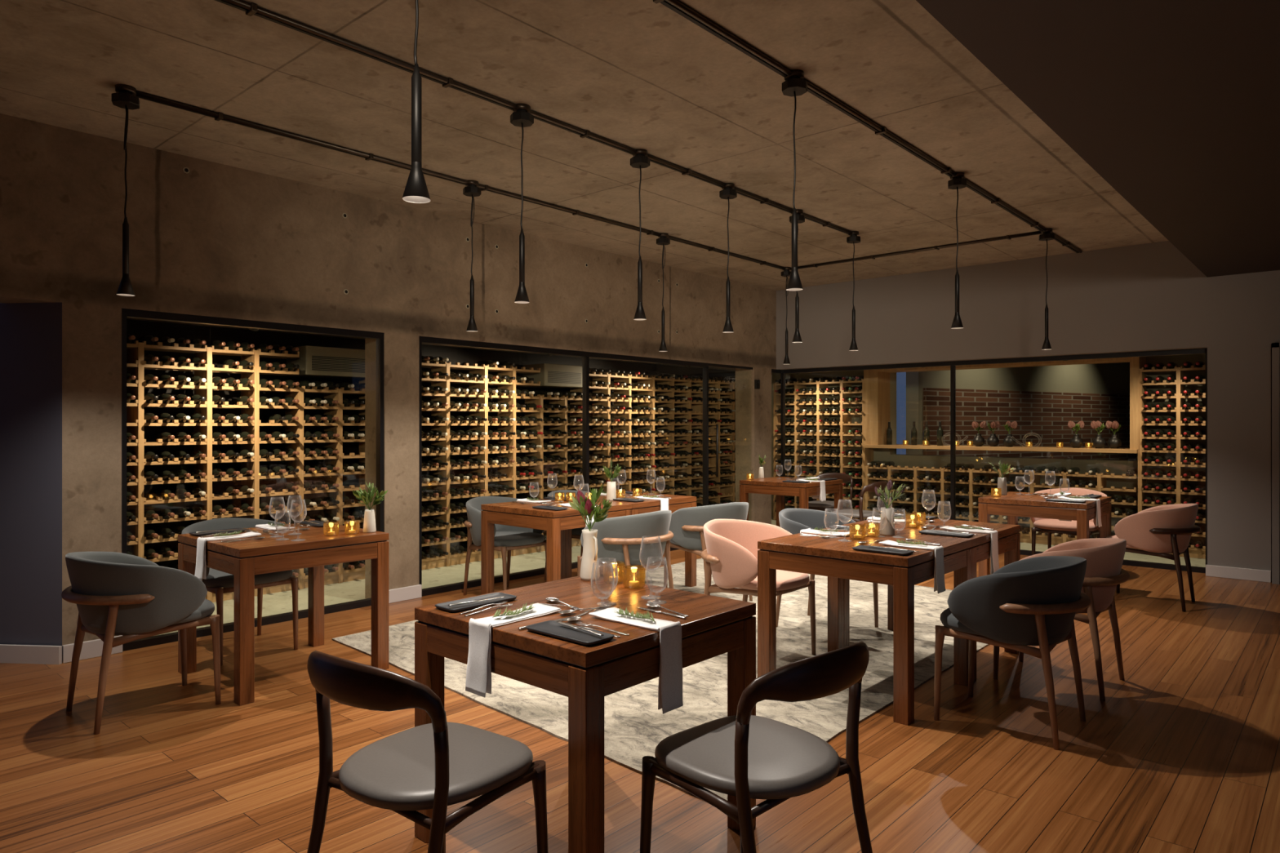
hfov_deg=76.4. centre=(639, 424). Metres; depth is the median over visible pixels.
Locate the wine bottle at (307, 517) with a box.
[303,515,315,521]
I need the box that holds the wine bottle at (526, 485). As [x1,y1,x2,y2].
[515,482,533,489]
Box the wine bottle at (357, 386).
[347,382,364,391]
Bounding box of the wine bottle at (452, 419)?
[449,415,460,423]
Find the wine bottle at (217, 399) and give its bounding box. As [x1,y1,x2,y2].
[212,395,225,404]
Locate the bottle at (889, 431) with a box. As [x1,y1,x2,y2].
[886,422,892,444]
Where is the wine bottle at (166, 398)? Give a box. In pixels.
[154,393,174,404]
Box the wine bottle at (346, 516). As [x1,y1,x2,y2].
[342,511,354,520]
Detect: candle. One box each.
[327,528,334,534]
[348,527,355,533]
[608,572,618,581]
[628,576,639,586]
[853,531,861,537]
[867,528,875,535]
[909,521,915,526]
[915,518,922,524]
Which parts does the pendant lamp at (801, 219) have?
lamp shade, rod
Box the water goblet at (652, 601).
[645,557,668,604]
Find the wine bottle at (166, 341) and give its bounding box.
[153,336,174,346]
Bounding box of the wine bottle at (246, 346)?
[234,342,254,351]
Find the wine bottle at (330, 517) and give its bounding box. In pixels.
[317,512,339,522]
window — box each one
[121,308,383,651]
[418,336,708,596]
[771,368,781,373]
[780,347,1207,573]
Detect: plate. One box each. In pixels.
[189,528,246,536]
[298,520,335,527]
[435,592,516,612]
[525,620,614,645]
[532,505,567,511]
[544,497,570,501]
[613,497,644,502]
[616,490,643,494]
[782,480,808,483]
[817,478,837,480]
[828,524,879,532]
[852,545,914,555]
[893,513,936,519]
[918,529,973,537]
[1045,498,1085,502]
[1080,494,1101,498]
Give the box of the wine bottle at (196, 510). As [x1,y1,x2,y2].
[184,505,206,515]
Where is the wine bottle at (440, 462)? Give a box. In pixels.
[426,459,448,467]
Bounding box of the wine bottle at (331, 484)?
[318,480,339,488]
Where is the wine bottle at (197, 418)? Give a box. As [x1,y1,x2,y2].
[185,413,205,422]
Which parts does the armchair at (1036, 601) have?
leg, leg, seat frame, seat, backrest, arm rail, leg, leg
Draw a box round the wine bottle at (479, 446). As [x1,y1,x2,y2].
[469,444,486,451]
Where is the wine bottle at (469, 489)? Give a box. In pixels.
[457,486,477,494]
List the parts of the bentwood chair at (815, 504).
seat, seat frame, backrest, leg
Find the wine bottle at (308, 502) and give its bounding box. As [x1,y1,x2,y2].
[303,497,316,507]
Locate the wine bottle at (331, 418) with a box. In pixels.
[320,414,338,422]
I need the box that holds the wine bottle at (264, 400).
[259,395,272,405]
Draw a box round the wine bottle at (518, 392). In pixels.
[515,389,526,395]
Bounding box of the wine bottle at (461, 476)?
[449,472,469,480]
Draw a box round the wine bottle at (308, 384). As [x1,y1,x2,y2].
[293,380,315,389]
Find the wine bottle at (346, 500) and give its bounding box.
[342,495,354,504]
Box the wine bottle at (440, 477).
[426,474,448,482]
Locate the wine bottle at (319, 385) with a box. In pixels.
[308,381,327,389]
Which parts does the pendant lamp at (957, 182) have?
lamp shade, rod, cord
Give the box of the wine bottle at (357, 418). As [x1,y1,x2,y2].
[347,414,364,422]
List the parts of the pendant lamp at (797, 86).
cord, lamp shade, rod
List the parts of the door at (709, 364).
handle, head rail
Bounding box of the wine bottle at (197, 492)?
[184,486,205,497]
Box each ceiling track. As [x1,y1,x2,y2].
[135,90,785,269]
[215,0,852,234]
[653,0,1082,253]
[791,231,1042,269]
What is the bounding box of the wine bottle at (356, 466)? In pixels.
[342,462,364,471]
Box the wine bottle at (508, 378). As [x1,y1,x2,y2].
[498,374,515,382]
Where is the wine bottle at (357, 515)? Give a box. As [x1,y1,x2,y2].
[342,510,364,519]
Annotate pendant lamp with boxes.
[111,84,139,296]
[402,0,431,203]
[462,179,480,332]
[510,102,533,303]
[630,148,649,319]
[656,232,670,351]
[719,182,737,333]
[781,266,791,364]
[782,69,807,290]
[789,208,804,342]
[846,231,860,351]
[947,171,966,328]
[1039,227,1054,350]
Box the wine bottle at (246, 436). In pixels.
[234,431,254,440]
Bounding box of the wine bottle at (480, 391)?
[471,387,486,395]
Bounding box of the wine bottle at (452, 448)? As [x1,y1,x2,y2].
[449,444,460,452]
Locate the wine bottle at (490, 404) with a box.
[488,402,497,408]
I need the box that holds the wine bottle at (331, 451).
[318,447,339,456]
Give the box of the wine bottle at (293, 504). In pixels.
[277,498,298,508]
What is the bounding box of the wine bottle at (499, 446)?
[488,443,506,450]
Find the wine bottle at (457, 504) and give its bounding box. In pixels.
[449,501,466,509]
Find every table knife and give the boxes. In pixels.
[195,528,236,533]
[220,538,245,542]
[448,595,505,606]
[517,616,573,630]
[555,621,603,636]
[637,607,686,618]
[800,533,835,537]
[833,524,864,528]
[868,545,908,551]
[899,540,941,545]
[935,529,969,533]
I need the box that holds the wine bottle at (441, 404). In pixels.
[432,400,448,408]
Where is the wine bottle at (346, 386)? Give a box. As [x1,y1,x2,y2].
[333,382,354,390]
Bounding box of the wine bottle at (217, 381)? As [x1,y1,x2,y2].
[212,377,226,386]
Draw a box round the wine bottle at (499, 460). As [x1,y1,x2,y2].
[488,457,506,464]
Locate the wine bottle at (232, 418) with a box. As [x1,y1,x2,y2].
[220,413,239,422]
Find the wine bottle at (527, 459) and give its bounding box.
[515,456,533,463]
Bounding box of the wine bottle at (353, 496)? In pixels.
[351,494,359,502]
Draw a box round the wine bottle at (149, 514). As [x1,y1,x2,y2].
[143,508,158,519]
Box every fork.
[199,531,236,537]
[459,600,506,614]
[463,602,514,616]
[540,603,586,610]
[573,604,613,617]
[575,622,630,635]
[579,626,620,637]
[826,528,861,531]
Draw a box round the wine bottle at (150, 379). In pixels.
[143,373,158,383]
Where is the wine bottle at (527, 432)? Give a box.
[517,429,533,436]
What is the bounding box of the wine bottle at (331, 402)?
[320,398,338,406]
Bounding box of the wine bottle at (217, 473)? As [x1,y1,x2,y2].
[212,467,226,478]
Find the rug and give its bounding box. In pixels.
[332,558,989,800]
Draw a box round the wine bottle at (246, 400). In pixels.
[231,395,253,404]
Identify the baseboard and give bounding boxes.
[0,644,62,664]
[62,635,122,663]
[388,584,422,603]
[1205,564,1271,582]
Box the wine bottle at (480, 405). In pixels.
[471,401,486,408]
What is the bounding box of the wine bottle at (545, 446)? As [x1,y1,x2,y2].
[542,442,553,449]
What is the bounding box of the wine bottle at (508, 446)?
[494,443,514,450]
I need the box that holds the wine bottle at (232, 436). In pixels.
[220,431,239,440]
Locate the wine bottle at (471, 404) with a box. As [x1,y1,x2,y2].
[461,401,478,408]
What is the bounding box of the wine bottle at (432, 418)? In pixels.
[426,415,448,423]
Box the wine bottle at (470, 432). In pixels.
[462,430,478,437]
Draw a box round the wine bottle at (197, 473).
[185,468,205,479]
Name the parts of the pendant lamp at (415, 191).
cord, lamp shade, rod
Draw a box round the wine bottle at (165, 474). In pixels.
[153,469,174,479]
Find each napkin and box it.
[194,531,261,580]
[255,523,294,530]
[465,603,561,697]
[516,498,551,502]
[559,502,595,527]
[588,607,683,714]
[591,493,622,495]
[634,496,668,511]
[795,479,826,502]
[798,476,820,498]
[800,528,856,536]
[866,515,917,522]
[878,540,946,593]
[939,525,999,574]
[1048,492,1071,521]
[1057,496,1102,527]
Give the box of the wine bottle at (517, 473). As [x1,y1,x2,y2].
[515,470,525,477]
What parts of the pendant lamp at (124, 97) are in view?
lamp shade, rod, cord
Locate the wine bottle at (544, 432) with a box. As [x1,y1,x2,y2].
[542,429,552,436]
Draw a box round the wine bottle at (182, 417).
[169,413,190,422]
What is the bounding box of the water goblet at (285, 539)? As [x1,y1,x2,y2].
[274,510,290,540]
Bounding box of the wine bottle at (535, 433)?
[525,429,542,436]
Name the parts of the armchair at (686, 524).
leg, seat frame, arm rail, leg, backrest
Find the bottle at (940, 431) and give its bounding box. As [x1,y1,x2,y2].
[937,421,942,445]
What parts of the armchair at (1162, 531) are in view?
leg, seat, seat frame, backrest, arm rail, leg, leg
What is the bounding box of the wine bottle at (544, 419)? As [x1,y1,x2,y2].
[542,416,552,423]
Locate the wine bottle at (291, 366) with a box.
[280,362,299,371]
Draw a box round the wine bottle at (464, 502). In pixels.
[456,500,466,508]
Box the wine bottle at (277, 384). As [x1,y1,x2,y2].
[266,379,286,388]
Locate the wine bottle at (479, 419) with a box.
[468,415,487,423]
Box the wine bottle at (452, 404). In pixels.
[449,400,461,408]
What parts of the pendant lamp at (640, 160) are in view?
lamp shade, rod, cord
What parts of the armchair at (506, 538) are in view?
leg, arm rail, leg, backrest, seat frame, leg, seat, leg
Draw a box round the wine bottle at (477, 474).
[465,471,485,479]
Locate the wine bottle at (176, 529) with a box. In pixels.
[168,524,185,534]
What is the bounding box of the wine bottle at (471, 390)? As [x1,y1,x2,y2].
[462,386,479,394]
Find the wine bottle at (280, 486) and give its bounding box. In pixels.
[275,481,298,491]
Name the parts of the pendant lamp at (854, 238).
lamp shade, rod, cord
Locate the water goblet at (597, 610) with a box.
[591,562,614,611]
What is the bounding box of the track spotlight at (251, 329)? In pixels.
[248,328,258,331]
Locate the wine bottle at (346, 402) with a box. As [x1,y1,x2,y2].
[342,398,354,406]
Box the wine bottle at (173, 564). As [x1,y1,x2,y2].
[168,561,177,568]
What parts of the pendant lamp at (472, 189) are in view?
lamp shade, rod, cord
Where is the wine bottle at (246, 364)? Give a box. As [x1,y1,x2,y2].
[234,360,253,368]
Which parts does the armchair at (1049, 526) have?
leg, leg, seat, seat frame, backrest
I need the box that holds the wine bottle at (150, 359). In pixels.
[143,354,159,364]
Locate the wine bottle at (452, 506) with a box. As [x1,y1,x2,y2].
[449,502,461,511]
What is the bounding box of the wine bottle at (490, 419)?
[488,416,497,422]
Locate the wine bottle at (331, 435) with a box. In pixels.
[320,431,339,439]
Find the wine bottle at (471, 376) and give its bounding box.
[462,373,478,380]
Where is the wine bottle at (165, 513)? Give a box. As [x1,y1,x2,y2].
[153,506,174,518]
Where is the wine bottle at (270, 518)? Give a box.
[263,516,285,524]
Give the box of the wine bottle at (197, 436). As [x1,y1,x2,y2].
[186,431,205,441]
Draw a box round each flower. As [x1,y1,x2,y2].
[568,495,590,531]
[572,489,589,528]
[584,497,595,529]
[874,486,886,506]
[879,486,887,508]
[884,479,894,506]
[887,484,906,508]
[892,484,905,498]
[971,421,978,433]
[978,421,986,433]
[990,421,997,434]
[993,421,999,432]
[1002,464,1013,477]
[1004,421,1011,433]
[1008,421,1017,434]
[1067,420,1075,433]
[1076,420,1084,433]
[1090,420,1098,434]
[1096,420,1102,431]
[1105,420,1114,433]
[1111,420,1119,435]
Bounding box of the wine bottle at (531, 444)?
[522,442,542,449]
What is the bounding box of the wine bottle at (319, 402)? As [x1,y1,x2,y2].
[307,397,327,406]
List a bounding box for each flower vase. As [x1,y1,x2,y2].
[363,509,376,533]
[579,528,599,581]
[606,481,616,500]
[757,466,764,478]
[880,506,894,535]
[973,433,984,446]
[986,434,999,446]
[996,477,1007,495]
[1003,434,1015,447]
[1069,434,1083,448]
[1092,435,1106,448]
[1107,435,1121,448]
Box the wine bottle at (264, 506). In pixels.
[259,501,272,511]
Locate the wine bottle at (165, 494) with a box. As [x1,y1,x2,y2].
[152,488,174,499]
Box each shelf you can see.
[126,340,137,349]
[126,360,137,368]
[126,380,137,387]
[126,400,137,406]
[126,419,137,426]
[126,439,137,445]
[126,458,137,466]
[126,478,137,485]
[126,497,137,505]
[126,517,137,525]
[126,537,137,545]
[142,341,207,353]
[143,360,207,371]
[143,380,207,389]
[143,400,207,408]
[143,419,207,426]
[143,438,207,445]
[143,457,207,465]
[143,475,207,484]
[143,493,207,504]
[143,512,207,524]
[143,533,178,543]
[143,552,177,562]
[210,346,254,355]
[212,364,254,373]
[212,382,254,391]
[212,401,254,408]
[212,419,254,426]
[212,437,254,444]
[212,455,254,462]
[212,473,254,481]
[212,491,254,499]
[212,509,254,518]
[257,348,299,359]
[259,366,299,375]
[259,384,299,392]
[259,402,299,408]
[259,420,299,426]
[259,437,299,443]
[259,454,299,461]
[259,471,299,479]
[259,488,299,497]
[259,506,299,514]
[302,386,338,393]
[303,403,338,409]
[303,420,338,426]
[303,436,338,442]
[303,453,338,459]
[303,470,338,476]
[303,486,338,493]
[303,503,338,511]
[303,569,338,578]
[325,520,338,524]
[340,387,364,394]
[342,404,364,409]
[342,420,364,426]
[342,436,364,442]
[342,452,364,458]
[342,468,364,475]
[342,484,364,491]
[342,500,364,507]
[342,517,364,524]
[342,565,364,573]
[422,360,446,368]
[422,375,446,382]
[422,390,446,396]
[422,405,446,411]
[422,420,446,425]
[422,435,446,440]
[422,450,446,455]
[422,465,446,471]
[422,480,446,486]
[422,495,446,501]
[422,510,446,516]
[422,524,446,531]
[422,539,446,546]
[422,554,446,561]
[447,361,484,369]
[449,376,484,383]
[449,391,484,397]
[449,405,484,411]
[449,420,484,425]
[449,435,484,439]
[449,449,484,454]
[449,463,484,469]
[449,477,484,484]
[449,492,484,498]
[449,507,466,513]
[449,522,465,528]
[449,537,466,542]
[449,550,480,557]
[485,364,513,371]
[488,378,513,385]
[488,392,513,398]
[488,406,513,412]
[488,421,513,425]
[488,435,513,439]
[488,448,513,453]
[488,462,513,467]
[488,475,513,481]
[488,489,513,495]
[513,366,540,373]
[515,380,540,386]
[515,393,540,399]
[515,407,540,412]
[515,421,540,425]
[515,434,540,439]
[515,448,540,453]
[515,461,540,466]
[515,474,540,479]
[515,488,540,493]
[541,395,564,399]
[542,408,564,413]
[542,421,564,425]
[542,434,564,438]
[542,447,564,452]
[542,460,564,465]
[542,472,564,478]
[542,485,564,491]
[564,395,582,400]
[567,408,582,413]
[567,421,582,425]
[567,434,582,438]
[567,446,582,451]
[567,459,582,463]
[567,471,582,476]
[567,484,582,489]
[589,372,608,377]
[589,384,608,389]
[589,396,608,401]
[589,408,608,413]
[589,421,608,425]
[589,433,608,437]
[589,445,608,450]
[589,457,608,462]
[589,471,605,475]
[589,482,607,487]
[608,373,629,378]
[610,385,629,390]
[610,397,629,402]
[610,408,629,413]
[610,421,629,425]
[610,433,629,437]
[610,444,629,449]
[610,457,629,462]
[611,468,629,473]
[615,480,629,485]
[629,374,653,380]
[631,386,653,391]
[631,397,653,402]
[631,409,653,413]
[631,421,653,425]
[631,433,653,436]
[631,444,653,448]
[631,456,653,460]
[631,467,653,472]
[631,479,653,484]
[653,376,672,381]
[654,387,672,392]
[654,399,672,403]
[654,409,672,414]
[654,421,672,425]
[654,432,672,436]
[654,444,672,448]
[654,455,672,459]
[654,466,672,471]
[654,477,672,482]
[654,488,672,493]
[672,377,689,382]
[674,388,689,393]
[674,399,689,404]
[674,410,689,414]
[674,422,689,425]
[674,432,689,436]
[674,443,689,447]
[674,454,689,458]
[674,465,689,469]
[674,475,689,480]
[674,487,689,491]
[689,378,702,382]
[691,389,702,393]
[691,400,702,404]
[691,410,702,414]
[691,422,702,425]
[691,432,702,435]
[691,443,702,446]
[691,453,702,457]
[691,464,702,468]
[691,475,702,479]
[691,486,702,489]
[708,379,718,384]
[708,390,718,394]
[708,400,718,404]
[708,411,718,414]
[708,422,718,425]
[708,431,715,435]
[708,443,715,446]
[708,453,715,457]
[708,463,715,466]
[708,474,717,477]
[708,484,718,488]
[708,494,718,498]
[718,380,733,385]
[720,391,733,395]
[720,400,733,404]
[720,411,733,415]
[720,422,733,425]
[720,431,733,435]
[720,442,733,445]
[720,452,733,456]
[720,462,733,466]
[720,472,733,476]
[720,483,733,487]
[720,493,733,497]
[775,381,795,386]
[775,391,794,395]
[775,401,794,405]
[775,411,794,415]
[775,422,794,425]
[775,431,794,435]
[775,441,794,445]
[775,452,794,455]
[775,462,794,465]
[775,471,794,475]
[775,502,794,506]
[796,380,817,385]
[796,391,816,395]
[796,401,816,404]
[796,411,816,415]
[796,422,816,425]
[796,431,816,435]
[796,442,816,445]
[796,452,816,456]
[796,462,816,466]
[796,472,816,476]
[818,379,841,384]
[818,390,839,395]
[818,400,839,404]
[818,411,839,414]
[818,422,839,425]
[818,431,839,435]
[818,442,839,446]
[818,453,839,457]
[818,462,839,467]
[826,494,834,498]
[842,378,863,383]
[842,389,862,394]
[842,400,862,404]
[842,410,862,414]
[842,422,862,425]
[842,432,862,435]
[842,443,862,446]
[842,453,862,457]
[842,463,862,468]
[843,485,862,489]
[843,496,859,500]
[849,475,862,479]
[863,444,1137,453]
[867,465,888,469]
[867,475,888,479]
[867,497,888,502]
[867,508,879,512]
[890,465,915,470]
[890,476,913,481]
[890,488,913,492]
[890,498,913,503]
[893,510,913,515]
[916,466,942,471]
[916,478,940,482]
[916,488,940,493]
[916,500,940,505]
[916,511,940,516]
[943,467,970,472]
[943,479,968,484]
[943,490,968,495]
[943,502,968,507]
[943,513,968,519]
[972,468,999,473]
[972,480,997,485]
[972,492,993,496]
[972,515,999,521]
[1002,517,1030,524]
[1003,470,1031,475]
[1006,481,1030,487]
[1018,531,1030,536]
[1033,471,1063,475]
[1033,483,1062,488]
[1035,533,1062,538]
[1066,471,1097,477]
[1066,484,1097,490]
[1066,534,1097,540]
[1101,473,1137,478]
[1101,485,1137,492]
[1111,499,1137,505]
[1111,512,1128,517]
[1142,366,1177,373]
[1142,379,1176,386]
[1142,393,1176,399]
[1142,407,1176,412]
[1142,421,1176,425]
[1142,434,1176,439]
[1142,448,1176,453]
[1142,461,1176,466]
[1142,474,1176,479]
[1142,488,1176,493]
[1142,501,1176,506]
[1180,364,1205,371]
[1180,378,1205,385]
[1180,392,1205,398]
[1180,407,1205,412]
[1180,421,1205,425]
[1180,435,1205,439]
[1180,448,1205,453]
[1180,462,1205,467]
[1180,475,1205,481]
[1180,489,1205,495]
[1188,545,1205,551]
[1191,532,1205,537]
[1195,518,1205,523]
[1198,504,1205,509]
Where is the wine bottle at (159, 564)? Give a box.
[156,563,170,568]
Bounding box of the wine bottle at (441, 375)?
[432,371,448,378]
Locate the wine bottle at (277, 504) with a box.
[263,499,285,510]
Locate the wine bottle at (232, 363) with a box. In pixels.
[217,359,239,368]
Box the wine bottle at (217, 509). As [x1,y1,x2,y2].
[212,504,226,514]
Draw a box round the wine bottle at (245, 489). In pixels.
[232,484,253,494]
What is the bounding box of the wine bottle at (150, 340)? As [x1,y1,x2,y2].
[137,335,158,345]
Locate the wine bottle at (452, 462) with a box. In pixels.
[449,459,461,466]
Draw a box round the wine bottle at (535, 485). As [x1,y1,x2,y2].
[520,481,542,488]
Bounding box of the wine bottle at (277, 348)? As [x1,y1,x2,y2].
[266,344,285,353]
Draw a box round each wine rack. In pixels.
[126,340,137,545]
[126,341,207,599]
[194,346,254,602]
[240,348,299,596]
[284,386,338,589]
[324,387,364,583]
[359,377,364,525]
[422,360,446,569]
[431,361,484,566]
[469,364,513,559]
[497,366,540,555]
[524,395,564,551]
[549,395,582,546]
[569,372,608,491]
[592,373,629,492]
[613,374,653,493]
[637,376,672,493]
[657,377,689,494]
[674,378,702,500]
[691,379,718,504]
[708,380,733,503]
[720,381,735,501]
[771,353,1205,546]
[773,381,795,519]
[794,380,817,508]
[816,379,841,511]
[840,378,873,519]
[865,465,888,519]
[888,465,915,515]
[913,466,942,516]
[940,467,970,519]
[968,468,999,521]
[999,470,1031,542]
[1030,471,1063,545]
[1062,471,1097,542]
[1097,473,1137,549]
[1137,366,1177,554]
[1176,364,1205,559]
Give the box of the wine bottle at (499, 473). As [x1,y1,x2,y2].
[488,471,506,478]
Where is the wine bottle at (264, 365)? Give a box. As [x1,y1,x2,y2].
[259,360,272,369]
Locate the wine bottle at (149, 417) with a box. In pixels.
[143,413,158,422]
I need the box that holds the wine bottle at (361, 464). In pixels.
[354,462,364,470]
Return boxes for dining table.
[177,523,388,706]
[414,575,755,852]
[480,498,631,595]
[562,493,696,586]
[739,476,843,527]
[757,527,972,725]
[840,517,1020,681]
[978,491,1111,577]
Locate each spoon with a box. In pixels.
[226,537,265,542]
[275,528,310,533]
[545,597,573,606]
[558,607,602,614]
[559,616,582,622]
[645,603,688,616]
[799,534,829,537]
[857,540,875,543]
[904,538,938,544]
[920,526,935,528]
[960,524,989,528]
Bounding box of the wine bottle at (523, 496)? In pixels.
[520,495,540,499]
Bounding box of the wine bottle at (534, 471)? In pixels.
[523,468,542,475]
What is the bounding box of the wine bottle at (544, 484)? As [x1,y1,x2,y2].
[542,481,553,488]
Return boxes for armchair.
[61,551,221,734]
[182,517,297,666]
[462,496,546,595]
[544,489,591,580]
[577,510,673,588]
[663,502,752,600]
[701,519,815,654]
[776,508,878,627]
[933,555,1090,750]
[993,537,1129,701]
[1030,488,1106,555]
[1106,503,1200,612]
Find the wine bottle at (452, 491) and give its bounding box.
[449,488,461,496]
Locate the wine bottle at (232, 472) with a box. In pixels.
[219,466,239,477]
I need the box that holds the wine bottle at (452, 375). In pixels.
[449,372,460,379]
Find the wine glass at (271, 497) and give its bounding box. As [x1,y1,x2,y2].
[268,497,285,537]
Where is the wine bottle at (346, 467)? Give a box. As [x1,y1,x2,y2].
[342,463,354,471]
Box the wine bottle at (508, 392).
[498,388,515,395]
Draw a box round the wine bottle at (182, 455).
[168,450,190,460]
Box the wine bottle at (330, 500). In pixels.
[317,496,339,506]
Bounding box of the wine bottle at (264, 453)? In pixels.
[259,448,272,457]
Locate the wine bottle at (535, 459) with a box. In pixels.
[523,455,542,462]
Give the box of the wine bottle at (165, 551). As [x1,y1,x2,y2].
[152,544,174,556]
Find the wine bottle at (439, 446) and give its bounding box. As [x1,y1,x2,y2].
[427,444,448,453]
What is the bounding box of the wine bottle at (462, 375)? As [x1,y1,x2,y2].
[453,372,468,379]
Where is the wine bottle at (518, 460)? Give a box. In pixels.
[515,457,526,463]
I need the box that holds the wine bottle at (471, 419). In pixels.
[460,415,477,423]
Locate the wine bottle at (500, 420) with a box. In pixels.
[488,416,506,423]
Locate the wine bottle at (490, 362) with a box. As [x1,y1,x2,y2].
[476,360,498,367]
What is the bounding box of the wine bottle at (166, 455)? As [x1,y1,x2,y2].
[153,450,174,461]
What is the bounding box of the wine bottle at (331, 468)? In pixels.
[319,463,339,472]
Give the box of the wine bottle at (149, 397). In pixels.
[143,393,158,403]
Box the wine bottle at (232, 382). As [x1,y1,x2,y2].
[219,377,239,386]
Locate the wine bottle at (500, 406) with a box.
[491,402,506,409]
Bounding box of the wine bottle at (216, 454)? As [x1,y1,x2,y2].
[212,449,226,459]
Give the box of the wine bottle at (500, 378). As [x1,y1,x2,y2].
[492,374,506,382]
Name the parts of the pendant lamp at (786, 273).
lamp shade, rod, cord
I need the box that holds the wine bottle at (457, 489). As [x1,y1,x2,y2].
[449,487,469,495]
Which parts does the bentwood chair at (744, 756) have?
leg, leg, leg, seat, seat frame, backrest, leg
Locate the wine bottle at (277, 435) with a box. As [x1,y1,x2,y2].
[266,431,285,440]
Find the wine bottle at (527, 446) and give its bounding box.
[518,443,534,449]
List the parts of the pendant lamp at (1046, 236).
lamp shade, rod, cord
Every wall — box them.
[0,113,776,645]
[0,302,62,645]
[126,319,735,565]
[776,240,1279,582]
[923,362,1129,395]
[923,387,1137,460]
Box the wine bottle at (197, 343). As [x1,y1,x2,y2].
[185,338,206,347]
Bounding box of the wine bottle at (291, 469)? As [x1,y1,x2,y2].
[278,465,298,474]
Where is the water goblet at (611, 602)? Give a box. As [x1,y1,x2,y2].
[595,558,617,606]
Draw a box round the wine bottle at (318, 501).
[305,496,327,506]
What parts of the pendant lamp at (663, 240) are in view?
rod, lamp shade, cord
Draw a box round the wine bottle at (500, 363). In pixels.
[497,361,515,368]
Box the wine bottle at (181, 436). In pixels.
[170,431,191,441]
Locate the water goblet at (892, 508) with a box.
[890,508,906,537]
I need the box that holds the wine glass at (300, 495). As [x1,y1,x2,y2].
[286,495,302,534]
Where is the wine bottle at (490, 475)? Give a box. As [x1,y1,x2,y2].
[488,471,497,479]
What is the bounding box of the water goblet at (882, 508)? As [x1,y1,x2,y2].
[871,508,886,537]
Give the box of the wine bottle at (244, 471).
[233,466,253,476]
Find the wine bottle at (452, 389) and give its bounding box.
[449,386,460,394]
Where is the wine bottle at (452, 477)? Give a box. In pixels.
[449,473,459,481]
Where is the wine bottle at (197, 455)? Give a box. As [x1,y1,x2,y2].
[185,449,205,460]
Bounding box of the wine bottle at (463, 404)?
[452,401,469,408]
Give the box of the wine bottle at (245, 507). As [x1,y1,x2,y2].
[232,502,254,512]
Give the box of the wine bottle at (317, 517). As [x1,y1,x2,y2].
[305,513,327,521]
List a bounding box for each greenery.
[351,489,368,509]
[357,487,371,510]
[365,482,377,508]
[369,489,388,510]
[589,498,612,530]
[590,484,604,527]
[590,495,612,528]
[603,466,611,481]
[612,465,621,479]
[758,457,763,464]
[986,422,992,432]
[1000,463,1008,475]
[1003,423,1008,432]
[1074,423,1079,434]
[1098,422,1106,434]
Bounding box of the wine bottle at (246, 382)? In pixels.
[233,377,254,386]
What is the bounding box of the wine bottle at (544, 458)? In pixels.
[542,455,551,462]
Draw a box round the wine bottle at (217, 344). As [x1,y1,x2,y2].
[203,340,226,349]
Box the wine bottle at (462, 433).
[453,430,470,437]
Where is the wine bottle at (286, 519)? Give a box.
[276,515,298,524]
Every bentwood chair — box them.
[306,650,548,852]
[640,641,872,852]
[808,472,853,518]
[830,480,887,522]
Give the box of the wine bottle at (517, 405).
[515,402,525,409]
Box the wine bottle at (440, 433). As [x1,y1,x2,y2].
[431,430,447,438]
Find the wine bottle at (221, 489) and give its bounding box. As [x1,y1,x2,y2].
[217,484,239,495]
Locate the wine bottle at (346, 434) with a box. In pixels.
[342,431,354,439]
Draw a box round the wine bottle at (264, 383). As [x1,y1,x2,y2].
[259,378,272,387]
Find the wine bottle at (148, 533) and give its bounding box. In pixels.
[143,527,158,539]
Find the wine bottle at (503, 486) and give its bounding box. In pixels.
[493,484,515,491]
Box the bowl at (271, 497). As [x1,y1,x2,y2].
[268,497,285,519]
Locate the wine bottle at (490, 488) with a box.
[488,485,497,493]
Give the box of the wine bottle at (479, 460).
[466,457,487,466]
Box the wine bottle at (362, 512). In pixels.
[353,509,364,515]
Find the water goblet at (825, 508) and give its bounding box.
[823,508,839,537]
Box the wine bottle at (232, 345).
[219,341,239,350]
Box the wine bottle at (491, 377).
[488,373,498,381]
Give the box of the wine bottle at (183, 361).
[169,356,191,365]
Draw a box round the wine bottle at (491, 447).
[488,444,498,451]
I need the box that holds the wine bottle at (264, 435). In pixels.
[259,431,271,440]
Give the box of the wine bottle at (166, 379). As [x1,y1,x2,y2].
[153,374,174,384]
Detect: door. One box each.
[708,363,752,476]
[1271,342,1279,584]
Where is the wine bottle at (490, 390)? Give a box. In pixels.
[488,387,497,395]
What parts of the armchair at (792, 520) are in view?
leg, leg, backrest, leg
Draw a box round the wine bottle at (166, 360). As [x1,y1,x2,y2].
[153,355,174,364]
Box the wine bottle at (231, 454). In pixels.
[219,448,239,458]
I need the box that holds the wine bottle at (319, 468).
[306,463,327,473]
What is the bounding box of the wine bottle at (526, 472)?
[515,469,534,476]
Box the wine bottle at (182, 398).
[169,394,191,404]
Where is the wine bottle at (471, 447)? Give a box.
[457,444,478,452]
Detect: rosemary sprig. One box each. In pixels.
[212,529,241,537]
[267,521,284,525]
[492,602,535,617]
[526,497,539,500]
[613,607,655,622]
[643,494,657,497]
[813,526,839,532]
[894,539,927,546]
[954,524,983,529]
[1068,495,1090,498]
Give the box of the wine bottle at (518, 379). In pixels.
[515,375,526,382]
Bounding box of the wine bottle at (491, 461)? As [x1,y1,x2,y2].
[488,457,498,465]
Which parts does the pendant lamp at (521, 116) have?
lamp shade, rod, cord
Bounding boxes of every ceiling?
[0,0,1168,290]
[126,317,735,371]
[915,0,1279,277]
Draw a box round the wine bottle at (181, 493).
[168,487,191,498]

